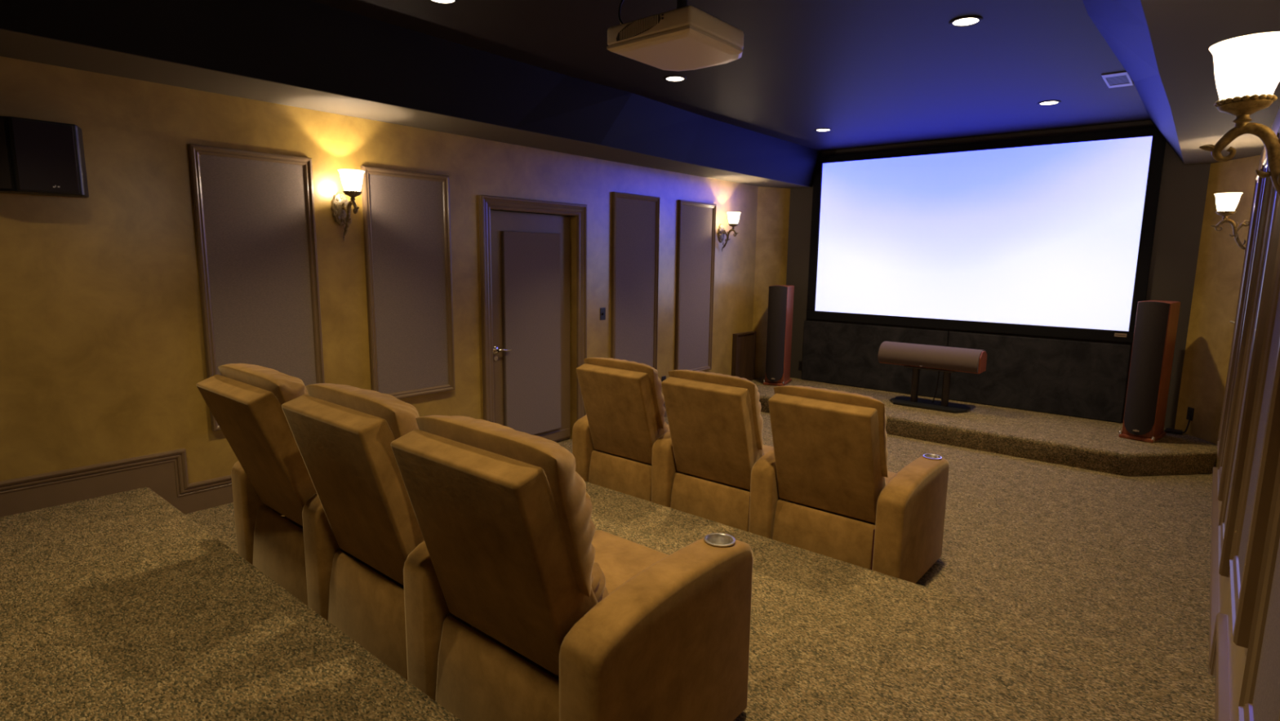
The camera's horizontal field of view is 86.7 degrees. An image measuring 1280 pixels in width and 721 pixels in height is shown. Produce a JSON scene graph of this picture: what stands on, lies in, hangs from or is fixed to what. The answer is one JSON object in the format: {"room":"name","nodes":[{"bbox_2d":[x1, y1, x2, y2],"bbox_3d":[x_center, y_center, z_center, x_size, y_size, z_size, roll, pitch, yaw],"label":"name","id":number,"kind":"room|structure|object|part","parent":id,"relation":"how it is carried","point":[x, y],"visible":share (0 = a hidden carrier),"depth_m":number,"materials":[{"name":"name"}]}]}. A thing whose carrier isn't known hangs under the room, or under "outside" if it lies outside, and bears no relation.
{"room":"home theater","nodes":[
{"label":"home theater","id":0,"kind":"room"},
{"bbox_2d":[0,487,461,720],"bbox_3d":[-2.146,1.387,0.977,4.575,0.513,3.618,8,11,39],"label":"platform","id":1,"kind":"object","parent":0,"point":[121,606],"visible":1,"depth_m":2.30,"materials":[{"name":"carpet"}]},
{"bbox_2d":[0,56,758,483],"bbox_3d":[-1.851,-0.487,4.709,0.120,3.100,10.050,8,11,39],"label":"wall","id":2,"kind":"structure","parent":0,"point":[103,358],"depth_m":3.75,"materials":[{"name":"paint"}]},
{"bbox_2d":[0,115,88,197],"bbox_3d":[-2.910,-0.950,3.144,0.162,0.335,0.554,8,11,39],"label":"speaker","id":3,"kind":"object","parent":2,"relation":"attached to","point":[37,157],"visible":1,"depth_m":3.17},
{"bbox_2d":[0,118,12,188],"bbox_3d":[-2.991,-0.932,3.023,0.262,0.310,0.006,-3,10,-26],"label":"grille","id":4,"kind":"object","parent":3,"relation":"attached to","point":[6,143],"depth_m":3.08,"materials":[{"name":"grey fabric"}]},
{"bbox_2d":[0,448,233,517],"bbox_3d":[-3.152,0.911,3.261,0.030,0.638,5.883,8,11,39],"label":"baseboard","id":5,"kind":"structure","parent":2,"relation":"attached to","point":[166,473],"depth_m":3.64,"materials":[{"name":"brown paint"}]},
{"bbox_2d":[187,143,324,431],"bbox_3d":[-2.273,-0.423,4.090,0.036,1.620,0.665,8,11,39],"label":"wall panel","id":6,"kind":"object","parent":2,"relation":"attached to","point":[254,212],"visible":0.69,"depth_m":4.05,"materials":[{"name":"fabric"}]},
{"bbox_2d":[330,168,364,241],"bbox_3d":[-1.855,-0.984,4.332,0.245,0.441,0.160,8,11,39],"label":"wall sconce","id":7,"kind":"object","parent":2,"relation":"attached to","point":[351,179],"visible":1,"depth_m":4.29,"materials":[{"name":"white glass"}]},
{"bbox_3d":[-1.938,-0.986,4.403,0.028,0.211,0.130,8,11,39],"label":"plate","id":8,"kind":"part","parent":7,"relation":"part of","materials":[{"name":"brown metal"}]},
{"bbox_3d":[-1.857,-0.914,4.344,0.187,0.221,0.025,8,11,39],"label":"arm","id":9,"kind":"part","parent":7,"relation":"part of","materials":[{"name":"brown metal"}]},
{"bbox_3d":[-1.821,-1.128,4.283,0.160,0.140,0.160,8,11,39],"label":"lamp shade","id":10,"kind":"part","parent":7,"relation":"part of","materials":[{"name":"white glass"}]},
{"bbox_2d":[0,28,809,188],"bbox_3d":[-1.436,-1.596,4.497,0.545,0.004,10.500,8,11,39],"label":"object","id":11,"kind":"object","parent":2,"relation":"attached to","point":[13,44],"visible":0.88,"depth_m":3.89,"materials":[{"name":"brown paint"}]},
{"bbox_2d":[360,165,455,399],"bbox_3d":[-1.631,-0.529,4.843,0.036,1.600,0.665,8,11,39],"label":"wall panel","id":12,"kind":"object","parent":2,"relation":"attached to","point":[406,215],"visible":0.87,"depth_m":4.83,"materials":[{"name":"fabric"}]},
{"bbox_2d":[490,211,569,441],"bbox_3d":[-0.936,-0.224,5.862,0.100,2.033,0.920,8,11,39],"label":"door","id":13,"kind":"structure","parent":2,"relation":"in","point":[531,290],"depth_m":5.83,"materials":[{"name":"brown paint"}]},
{"bbox_3d":[-1.142,-0.088,5.605,0.060,0.064,0.150,8,11,39],"label":"handle","id":14,"kind":"part","parent":13,"relation":"part of","materials":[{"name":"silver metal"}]},
{"bbox_3d":[-0.926,-0.216,5.868,0.030,1.760,0.630,8,11,39],"label":"fabric panel","id":15,"kind":"part","parent":13,"relation":"part of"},
{"bbox_3d":[-0.953,0.721,6.010,0.009,0.085,0.920,8,11,39],"label":"kick rail","id":16,"kind":"part","parent":13,"relation":"part of","materials":[{"name":"brown paint"}]},
{"bbox_2d":[478,194,586,439],"bbox_3d":[-0.916,-0.272,5.839,0.160,2.160,1.155,8,11,39],"label":"trim","id":17,"kind":"structure","parent":2,"relation":"attached to","point":[486,203],"depth_m":5.51,"materials":[{"name":"brown paint"}]},
{"bbox_2d":[600,307,605,319],"bbox_3d":[-0.347,-0.441,6.416,0.020,0.116,0.072,8,11,39],"label":"light switch","id":18,"kind":"object","parent":2,"relation":"attached to","point":[602,310],"visible":1,"depth_m":6.41,"materials":[{"name":"black plastic"}]},
{"bbox_2d":[610,191,660,369],"bbox_3d":[-0.040,-0.682,6.732,0.036,1.885,0.690,8,11,39],"label":"wall panel","id":19,"kind":"object","parent":2,"relation":"attached to","point":[635,218],"visible":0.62,"depth_m":6.71,"materials":[{"name":"fabric"}]},
{"bbox_2d":[661,375,666,386],"bbox_3d":[0.256,0.226,7.262,0.009,0.116,0.072,8,11,39],"label":"wall outlet","id":20,"kind":"object","parent":2,"relation":"attached to","point":[663,378],"visible":0.44,"depth_m":7.25,"materials":[{"name":"black"}]},
{"bbox_2d":[663,401,666,417],"bbox_3d":[0.214,0.560,7.252,0.030,0.220,2.260,8,11,39],"label":"baseboard","id":21,"kind":"structure","parent":2,"relation":"attached to","point":[665,412],"depth_m":7.32,"materials":[{"name":"brown paint"}]},
{"bbox_2d":[674,200,716,371],"bbox_3d":[0.620,-0.791,7.508,0.036,1.885,0.674,8,11,39],"label":"wall panel","id":22,"kind":"object","parent":2,"relation":"attached to","point":[696,220],"visible":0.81,"depth_m":7.50,"materials":[{"name":"fabric"}]},
{"bbox_2d":[717,211,740,251],"bbox_3d":[1.025,-1.461,7.717,0.245,0.441,0.160,8,11,39],"label":"wall sconce","id":23,"kind":"object","parent":2,"relation":"attached to","point":[733,216],"visible":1,"depth_m":7.68,"materials":[{"name":"white glass"}]},
{"bbox_3d":[0.942,-1.462,7.788,0.028,0.211,0.130,8,11,39],"label":"plate","id":24,"kind":"part","parent":23,"relation":"part of","materials":[{"name":"brown metal"}]},
{"bbox_3d":[1.023,-1.391,7.729,0.187,0.221,0.025,8,11,39],"label":"arm","id":25,"kind":"part","parent":23,"relation":"part of","materials":[{"name":"brown metal"}]},
{"bbox_3d":[1.059,-1.605,7.668,0.160,0.140,0.160,8,11,39],"label":"lamp shade","id":26,"kind":"part","parent":23,"relation":"part of","materials":[{"name":"white glass"}]},
{"bbox_2d":[311,0,1150,151],"bbox_3d":[0.111,-1.840,3.146,4.815,0.100,10.740,8,11,39],"label":"ceiling","id":27,"kind":"structure","parent":0,"point":[872,73],"depth_m":4.45,"materials":[{"name":"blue paint"}]},
{"bbox_2d":[428,0,458,4],"bbox_3d":[-1.012,-1.849,3.460,0.170,0.008,0.170,8,11,39],"label":"recessed light","id":28,"kind":"object","parent":27,"relation":"in","point":[439,2],"visible":1,"depth_m":3.50,"materials":[{"name":"white"}]},
{"bbox_2d":[617,0,623,23],"bbox_3d":[-0.055,-1.682,3.182,0.094,0.224,0.021,0,9,-6],"label":"cable","id":29,"kind":"object","parent":27,"relation":"hanging from","point":[621,1],"visible":0.89,"depth_m":3.19,"materials":[{"name":"black plastic"}]},
{"bbox_2d":[663,75,686,81],"bbox_3d":[0.256,-2.059,4.953,0.170,0.008,0.170,8,11,39],"label":"recessed light","id":30,"kind":"object","parent":27,"relation":"in","point":[671,77],"visible":1,"depth_m":4.94,"materials":[{"name":"white"}]},
{"bbox_2d":[676,0,687,8],"bbox_3d":[0.185,-1.682,3.204,0.220,0.232,0.220,8,11,39],"label":"mount","id":31,"kind":"object","parent":27,"relation":"attached to","point":[680,3],"visible":0.02,"depth_m":3.18,"materials":[{"name":"black plastic"}]},
{"bbox_2d":[606,4,743,71],"bbox_3d":[0.204,-1.524,3.237,0.490,0.135,0.559,8,11,39],"label":"projector","id":32,"kind":"object","parent":31,"relation":"hanging from","point":[687,37],"visible":1,"depth_m":3.09,"materials":[{"name":"beige plastic"}]},
{"bbox_2d":[616,14,661,40],"bbox_3d":[-0.006,-1.503,3.061,0.263,0.069,0.011,8,11,39],"label":"vent grille","id":33,"kind":"object","parent":32,"relation":"attached to","point":[647,27],"depth_m":3.05,"materials":[{"name":"beige plastic"}]},
{"bbox_2d":[814,128,831,131],"bbox_3d":[1.847,-2.324,6.830,0.170,0.008,0.170,8,11,39],"label":"recessed light","id":34,"kind":"object","parent":27,"relation":"in","point":[817,129],"visible":1,"depth_m":6.81,"materials":[{"name":"white"}]},
{"bbox_2d":[948,15,982,26],"bbox_3d":[1.774,-1.846,3.691,0.170,0.008,0.170,8,11,39],"label":"recessed light","id":35,"kind":"object","parent":27,"relation":"in","point":[966,20],"visible":1,"depth_m":3.68,"materials":[{"name":"white"}]},
{"bbox_2d":[1037,100,1061,105],"bbox_3d":[3.348,-2.107,5.544,0.170,0.008,0.170,8,11,39],"label":"recessed light","id":36,"kind":"object","parent":27,"relation":"in","point":[1046,102],"visible":1,"depth_m":5.53,"materials":[{"name":"white"}]},
{"bbox_2d":[1101,71,1133,88],"bbox_3d":[3.397,-1.995,4.817,0.150,0.008,0.450,8,11,39],"label":"ceiling vent","id":37,"kind":"object","parent":27,"relation":"in","point":[1117,79],"visible":0.96,"depth_m":4.80,"materials":[{"name":"silver metal"}]},
{"bbox_2d":[752,186,790,378],"bbox_3d":[1.647,-1.042,8.666,0.320,3.100,0.570,8,11,39],"label":"wall","id":38,"kind":"structure","parent":0,"point":[773,203],"depth_m":8.54,"materials":[{"name":"paint"}]},
{"bbox_2d":[0,0,822,186],"bbox_3d":[-1.380,-1.795,4.421,0.685,0.414,10.500,8,11,39],"label":"soffit","id":39,"kind":"structure","parent":38,"relation":"attached to","point":[310,44],"depth_m":3.95,"materials":[{"name":"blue paint"}]},
{"bbox_2d":[555,411,1212,674],"bbox_3d":[1.862,0.927,5.721,4.815,0.100,5.173,8,11,39],"label":"floor","id":40,"kind":"structure","parent":0,"point":[1124,562],"depth_m":4.11,"materials":[{"name":"carpet"}]},
{"bbox_2d":[572,357,669,502],"bbox_3d":[0.009,0.471,4.750,0.735,1.044,0.866,8,11,39],"label":"recliner","id":41,"kind":"object","parent":40,"relation":"on","point":[612,444],"visible":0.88,"depth_m":4.43,"materials":[{"name":"leather"}]},
{"bbox_3d":[-0.129,0.825,4.548,0.560,0.341,0.073,8,11,39],"label":"kick panel","id":42,"kind":"part","parent":41,"relation":"part of","materials":[{"name":"brown leather"}]},
{"bbox_3d":[-0.122,0.346,4.475,0.552,0.617,0.307,8,11,39],"label":"backrest","id":43,"kind":"part","parent":41,"relation":"part of","materials":[{"name":"brown leather"}]},
{"bbox_2d":[583,357,665,428],"bbox_3d":[-0.083,0.196,4.490,0.604,0.423,0.234,8,11,39],"label":"cushion","id":44,"kind":"object","parent":41,"relation":"on","point":[652,417],"depth_m":4.33,"materials":[{"name":"brown leather"}]},
{"bbox_2d":[611,424,669,465],"bbox_3d":[0.159,0.605,4.856,0.570,0.171,0.540,8,11,39],"label":"seat cushion","id":45,"kind":"object","parent":41,"relation":"on","point":[667,425],"depth_m":4.72,"materials":[{"name":"brown leather"}]},
{"bbox_2d":[660,422,668,432],"bbox_3d":[-0.025,0.468,4.610,0.562,0.223,0.199,8,11,39],"label":"lumbar cushion","id":46,"kind":"object","parent":41,"relation":"on","point":[664,428],"depth_m":4.39,"materials":[{"name":"brown leather"}]},
{"bbox_2d":[185,481,1215,720],"bbox_3d":[-0.392,1.198,3.055,4.575,0.307,2.429,8,11,39],"label":"platform","id":47,"kind":"object","parent":40,"relation":"on","point":[832,639],"visible":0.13,"depth_m":2.61,"materials":[{"name":"carpet"}]},
{"bbox_2d":[195,363,316,605],"bbox_3d":[-1.388,0.501,3.075,0.735,1.038,0.908,8,11,39],"label":"recliner","id":48,"kind":"object","parent":47,"relation":"on","point":[272,483],"visible":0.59,"depth_m":2.74,"materials":[{"name":"leather"}]},
{"bbox_3d":[-1.521,0.377,2.797,0.552,0.608,0.342,8,11,39],"label":"backrest","id":49,"kind":"part","parent":48,"relation":"part of","materials":[{"name":"brown leather"}]},
{"bbox_2d":[217,363,308,404],"bbox_3d":[-1.490,0.226,2.803,0.604,0.416,0.254,8,11,39],"label":"cushion","id":50,"kind":"object","parent":48,"relation":"on","point":[281,388],"depth_m":2.60,"materials":[{"name":"brown leather"}]},
{"bbox_3d":[-1.511,0.850,2.889,0.560,0.341,0.073,8,11,39],"label":"kick panel","id":51,"kind":"part","parent":48,"relation":"part of","materials":[{"name":"brown leather"}]},
{"bbox_2d":[281,382,424,680],"bbox_3d":[-0.824,0.574,2.633,0.735,1.044,0.866,8,11,39],"label":"recliner","id":52,"kind":"object","parent":47,"relation":"on","point":[361,526],"visible":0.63,"depth_m":2.31,"materials":[{"name":"leather"}]},
{"bbox_3d":[-0.954,0.448,2.358,0.552,0.617,0.307,8,11,39],"label":"backrest","id":53,"kind":"part","parent":52,"relation":"part of","materials":[{"name":"brown leather"}]},
{"bbox_2d":[305,382,419,439],"bbox_3d":[-0.915,0.298,2.373,0.604,0.423,0.233,8,11,39],"label":"cushion","id":54,"kind":"object","parent":52,"relation":"on","point":[397,417],"depth_m":2.17,"materials":[{"name":"brown leather"}]},
{"bbox_3d":[-0.961,0.927,2.431,0.560,0.341,0.073,8,11,39],"label":"kick panel","id":55,"kind":"part","parent":52,"relation":"part of","materials":[{"name":"brown leather"}]},
{"bbox_2d":[391,414,753,720],"bbox_3d":[-0.225,0.658,2.136,0.860,1.043,0.866,8,11,39],"label":"recliner","id":56,"kind":"object","parent":47,"relation":"on","point":[517,608],"visible":1,"depth_m":1.85,"materials":[{"name":"leather"}]},
{"bbox_3d":[-0.404,0.525,1.900,0.552,0.617,0.307,8,11,39],"label":"backrest","id":57,"kind":"part","parent":56,"relation":"part of","materials":[{"name":"brown leather"}]},
{"bbox_3d":[-0.410,1.005,1.974,0.560,0.341,0.073,8,11,39],"label":"kick panel","id":58,"kind":"part","parent":56,"relation":"part of","materials":[{"name":"brown leather"}]},
{"bbox_2d":[415,414,595,596],"bbox_3d":[-0.364,0.375,1.916,0.604,0.423,0.234,8,11,39],"label":"cushion","id":59,"kind":"object","parent":56,"relation":"on","point":[567,529],"depth_m":1.73,"materials":[{"name":"brown leather"}]},
{"bbox_2d":[582,561,608,602],"bbox_3d":[-0.307,0.647,2.036,0.562,0.223,0.200,8,11,39],"label":"lumbar cushion","id":60,"kind":"object","parent":56,"relation":"on","point":[598,591],"depth_m":1.86,"materials":[{"name":"brown leather"}]},
{"bbox_2d":[591,529,668,594],"bbox_3d":[-0.122,0.785,2.281,0.570,0.171,0.540,8,11,39],"label":"seat cushion","id":61,"kind":"object","parent":56,"relation":"on","point":[620,559],"depth_m":2.36,"materials":[{"name":"brown leather"}]},
{"bbox_2d":[651,369,773,531],"bbox_3d":[0.559,0.549,4.293,0.735,1.044,0.866,8,11,39],"label":"recliner","id":62,"kind":"object","parent":40,"relation":"on","point":[702,466],"visible":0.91,"depth_m":3.98,"materials":[{"name":"leather"}]},
{"bbox_3d":[0.422,0.903,4.091,0.560,0.341,0.073,8,11,39],"label":"kick panel","id":63,"kind":"part","parent":62,"relation":"part of","materials":[{"name":"brown leather"}]},
{"bbox_3d":[0.428,0.423,4.017,0.552,0.617,0.307,8,11,39],"label":"backrest","id":64,"kind":"part","parent":62,"relation":"part of","materials":[{"name":"brown leather"}]},
{"bbox_2d":[667,369,763,449],"bbox_3d":[0.467,0.273,4.033,0.604,0.423,0.234,8,11,39],"label":"cushion","id":65,"kind":"object","parent":62,"relation":"on","point":[708,437],"depth_m":3.88,"materials":[{"name":"brown leather"}]},
{"bbox_2d":[693,444,773,492],"bbox_3d":[0.710,0.683,4.398,0.570,0.171,0.540,8,11,39],"label":"seat cushion","id":66,"kind":"object","parent":62,"relation":"on","point":[766,448],"depth_m":4.30,"materials":[{"name":"brown leather"}]},
{"bbox_2d":[748,385,949,583],"bbox_3d":[1.157,0.633,3.795,0.860,1.043,0.866,8,11,39],"label":"recliner","id":67,"kind":"object","parent":40,"relation":"on","point":[825,486],"visible":1,"depth_m":3.51,"materials":[{"name":"leather"}]},
{"bbox_3d":[0.973,0.980,3.633,0.560,0.341,0.073,8,11,39],"label":"kick panel","id":68,"kind":"part","parent":67,"relation":"part of","materials":[{"name":"brown leather"}]},
{"bbox_3d":[0.979,0.500,3.560,0.552,0.617,0.307,8,11,39],"label":"backrest","id":69,"kind":"part","parent":67,"relation":"part of","materials":[{"name":"brown leather"}]},
{"bbox_2d":[773,385,888,477],"bbox_3d":[1.019,0.351,3.576,0.604,0.423,0.236,8,11,39],"label":"cushion","id":70,"kind":"object","parent":67,"relation":"on","point":[820,461],"depth_m":3.44,"materials":[{"name":"brown leather"}]},
{"bbox_2d":[794,471,897,524],"bbox_3d":[1.260,0.760,3.941,0.570,0.171,0.540,8,11,39],"label":"seat cushion","id":71,"kind":"object","parent":67,"relation":"on","point":[890,474],"depth_m":3.83,"materials":[{"name":"brown leather"}]},
{"bbox_2d":[750,377,1217,475],"bbox_3d":[3.035,0.593,7.075,4.575,0.185,1.300,8,11,39],"label":"stage","id":72,"kind":"structure","parent":0,"point":[1095,445],"depth_m":6.13,"materials":[{"name":"carpet"}]},
{"bbox_2d":[731,330,755,380],"bbox_3d":[1.289,-0.041,8.419,0.062,0.615,0.450,8,11,39],"label":"cabinet","id":73,"kind":"object","parent":72,"relation":"on","point":[744,344],"visible":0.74,"depth_m":8.38,"materials":[{"name":"brown wood"}]},
{"bbox_2d":[763,284,794,386],"bbox_3d":[1.709,-0.317,8.302,0.259,1.207,0.466,5,10,25],"label":"tower speaker","id":74,"kind":"object","parent":72,"relation":"on","point":[780,297],"visible":0.93,"depth_m":8.13},
{"bbox_2d":[765,285,787,382],"bbox_3d":[1.626,-0.316,8.123,0.218,1.157,0.057,5,10,25],"label":"grille","id":75,"kind":"object","parent":74,"relation":"attached to","point":[777,313],"depth_m":8.11,"materials":[{"name":"grey fabric"}]},
{"bbox_2d":[801,320,949,398],"bbox_3d":[2.735,-0.041,8.063,1.726,0.758,0.045,8,11,39],"label":"panel","id":76,"kind":"object","parent":72,"relation":"on","point":[842,353],"visible":0.76,"depth_m":8.10,"materials":[{"name":"black fabric"}]},
{"bbox_2d":[890,365,970,413],"bbox_3d":[3.071,0.276,7.159,0.780,0.418,0.380,8,11,39],"label":"speaker stand","id":77,"kind":"object","parent":72,"relation":"on","point":[913,402],"visible":0.81,"depth_m":7.10,"materials":[{"name":"black metal"}]},
{"bbox_3d":[3.067,0.079,7.121,0.500,0.018,0.240,8,11,39],"label":"plate","id":78,"kind":"part","parent":77,"relation":"part of","materials":[{"name":"grey metal"}]},
{"bbox_3d":[3.068,0.468,7.188,0.780,0.028,0.380,8,11,39],"label":"plate","id":79,"kind":"part","parent":77,"relation":"part of","materials":[{"name":"black metal"}]},
{"bbox_2d":[877,341,986,373],"bbox_3d":[3.050,-0.043,7.106,1.006,0.226,0.298,8,11,39],"label":"speaker","id":80,"kind":"object","parent":77,"relation":"on","point":[926,356],"visible":1,"depth_m":6.98},
{"bbox_2d":[947,331,1131,422],"bbox_3d":[4.024,0.140,6.992,1.633,0.758,0.045,8,11,39],"label":"panel","id":81,"kind":"object","parent":72,"relation":"on","point":[1088,380],"visible":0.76,"depth_m":6.87,"materials":[{"name":"black fabric"}]},
{"bbox_2d":[1118,300,1180,443],"bbox_3d":[4.477,0.081,5.941,0.466,1.207,0.259,-7,11,-40],"label":"tower speaker","id":82,"kind":"object","parent":72,"relation":"on","point":[1156,321],"visible":1,"depth_m":5.81},
{"bbox_2d":[1124,301,1169,435],"bbox_3d":[4.329,0.074,5.811,0.057,1.157,0.218,-7,11,-40],"label":"grille","id":83,"kind":"object","parent":82,"relation":"attached to","point":[1153,317],"depth_m":5.79,"materials":[{"name":"grey fabric"}]},
{"bbox_2d":[1164,415,1191,435],"bbox_3d":[4.874,0.577,6.142,0.171,0.176,0.071,8,11,39],"label":"power strip","id":84,"kind":"object","parent":72,"relation":"on","point":[1166,429],"visible":0.98,"depth_m":6.13,"materials":[{"name":"black plastic"}]},
{"bbox_3d":[4.927,0.577,6.104,0.065,0.162,0.033,1,9,3],"label":"cord","id":85,"kind":"part","parent":84,"relation":"part of","materials":[{"name":"black plastic"}]},
{"bbox_2d":[786,120,1210,428],"bbox_3d":[3.468,-0.831,7.443,4.065,3.100,0.120,8,11,39],"label":"wall","id":86,"kind":"structure","parent":0,"point":[1183,188],"depth_m":6.25,"materials":[{"name":"grey paint"}]},
{"bbox_2d":[798,360,802,369],"bbox_3d":[2.064,0.064,8.679,0.072,0.116,0.009,8,11,39],"label":"wall outlet","id":87,"kind":"object","parent":86,"relation":"attached to","point":[800,362],"visible":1,"depth_m":8.69,"materials":[{"name":"black plastic"}]},
{"bbox_2d":[806,126,1165,342],"bbox_3d":[3.416,-1.313,7.298,3.398,1.960,0.064,8,11,39],"label":"projection screen","id":88,"kind":"object","parent":86,"relation":"attached to","point":[1046,236],"visible":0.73,"depth_m":7.07,"materials":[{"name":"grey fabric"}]},
{"bbox_2d":[1174,155,1260,444],"bbox_3d":[5.058,-0.568,5.864,0.430,3.100,0.520,8,11,39],"label":"wall","id":89,"kind":"structure","parent":0,"point":[1220,264],"depth_m":5.87,"materials":[{"name":"paint"}]},
{"bbox_2d":[1082,0,1184,164],"bbox_3d":[1.537,-1.385,1.997,0.835,0.414,10.500,8,11,39],"label":"soffit","id":90,"kind":"structure","parent":89,"relation":"attached to","point":[1122,24],"depth_m":3.41,"materials":[{"name":"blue paint"}]},
{"bbox_2d":[1186,406,1194,421],"bbox_3d":[4.958,0.481,6.107,0.009,0.116,0.072,1,9,2],"label":"wall outlet","id":91,"kind":"object","parent":89,"relation":"attached to","point":[1190,411],"visible":1,"depth_m":6.10,"materials":[{"name":"black plastic"}]},
{"bbox_2d":[1215,106,1279,720],"bbox_3d":[1.755,0.015,1.744,0.120,3.100,10.100,8,11,39],"label":"wall","id":92,"kind":"structure","parent":0,"point":[1237,654],"depth_m":2.25,"materials":[{"name":"paint"}]},
{"bbox_2d":[1140,0,1279,164],"bbox_3d":[1.666,-1.160,1.919,0.490,0.004,10.500,8,11,39],"label":"soffit","id":93,"kind":"object","parent":92,"relation":"attached to","point":[1182,33],"visible":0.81,"depth_m":2.93,"materials":[{"name":"brown paint"}]},
{"bbox_2d":[1208,466,1230,720],"bbox_3d":[1.424,1.217,1.667,0.030,0.638,9.300,8,11,39],"label":"baseboard","id":94,"kind":"structure","parent":92,"relation":"attached to","point":[1218,668],"depth_m":2.61,"materials":[{"name":"brown paint"}]},
{"bbox_2d":[1210,192,1249,254],"bbox_3d":[4.297,-0.990,4.920,0.245,0.441,0.160,8,11,39],"label":"wall sconce","id":95,"kind":"object","parent":92,"relation":"attached to","point":[1226,202],"visible":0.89,"depth_m":4.90,"materials":[{"name":"white glass"}]},
{"bbox_3d":[4.266,-1.143,4.924,0.160,0.140,0.160,8,11,39],"label":"lamp shade","id":96,"kind":"part","parent":95,"relation":"part of","materials":[{"name":"white glass"}]},
{"bbox_3d":[4.297,-0.919,4.930,0.187,0.221,0.025,8,11,39],"label":"arm","id":97,"kind":"part","parent":95,"relation":"part of","materials":[{"name":"brown metal"}]},
{"bbox_2d":[1199,31,1279,196],"bbox_3d":[1.462,-0.520,1.588,0.245,0.441,0.160,8,11,39],"label":"wall sconce","id":98,"kind":"object","parent":92,"relation":"attached to","point":[1246,68],"visible":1,"depth_m":1.57,"materials":[{"name":"white glass"}]},
{"bbox_3d":[1.431,-0.674,1.593,0.160,0.140,0.160,8,11,39],"label":"lamp shade","id":99,"kind":"part","parent":98,"relation":"part of","materials":[{"name":"white glass"}]},
{"bbox_3d":[1.462,-0.450,1.598,0.187,0.221,0.025,8,11,39],"label":"arm","id":100,"kind":"part","parent":98,"relation":"part of","materials":[{"name":"brown metal"}]},
{"bbox_2d":[1217,168,1262,459],"bbox_3d":[4.058,-0.298,4.582,0.032,1.885,0.568,8,11,39],"label":"wall panel","id":101,"kind":"object","parent":92,"relation":"attached to","point":[1258,178],"visible":0.53,"depth_m":4.66,"materials":[{"name":"brown paint"}]},
{"bbox_2d":[1217,155,1270,501],"bbox_3d":[3.432,-0.194,3.847,0.032,1.885,0.690,8,11,39],"label":"wall panel","id":102,"kind":"object","parent":92,"relation":"attached to","point":[1264,187],"visible":0.69,"depth_m":3.70,"materials":[{"name":"brown paint"}]},
{"bbox_2d":[1218,126,1279,577],"bbox_3d":[2.623,-0.070,2.895,0.032,1.865,0.660,8,11,39],"label":"wall panel","id":103,"kind":"object","parent":92,"relation":"attached to","point":[1271,227],"visible":0.97,"depth_m":2.76,"materials":[{"name":"brown paint"}]},
{"bbox_2d":[1229,232,1279,648],"bbox_3d":[1.841,-0.049,1.956,0.032,1.585,0.665,8,11,39],"label":"wall panel","id":104,"kind":"object","parent":92,"relation":"attached to","point":[1263,447],"visible":1,"depth_m":2.01,"materials":[{"name":"brown paint"}]},
{"bbox_2d":[1238,451,1279,720],"bbox_3d":[1.159,0.044,1.152,0.032,1.565,0.630,8,11,39],"label":"wall panel","id":105,"kind":"object","parent":92,"relation":"attached to","point":[1260,696],"visible":1,"depth_m":1.42,"materials":[{"name":"brown paint"}]}
]}

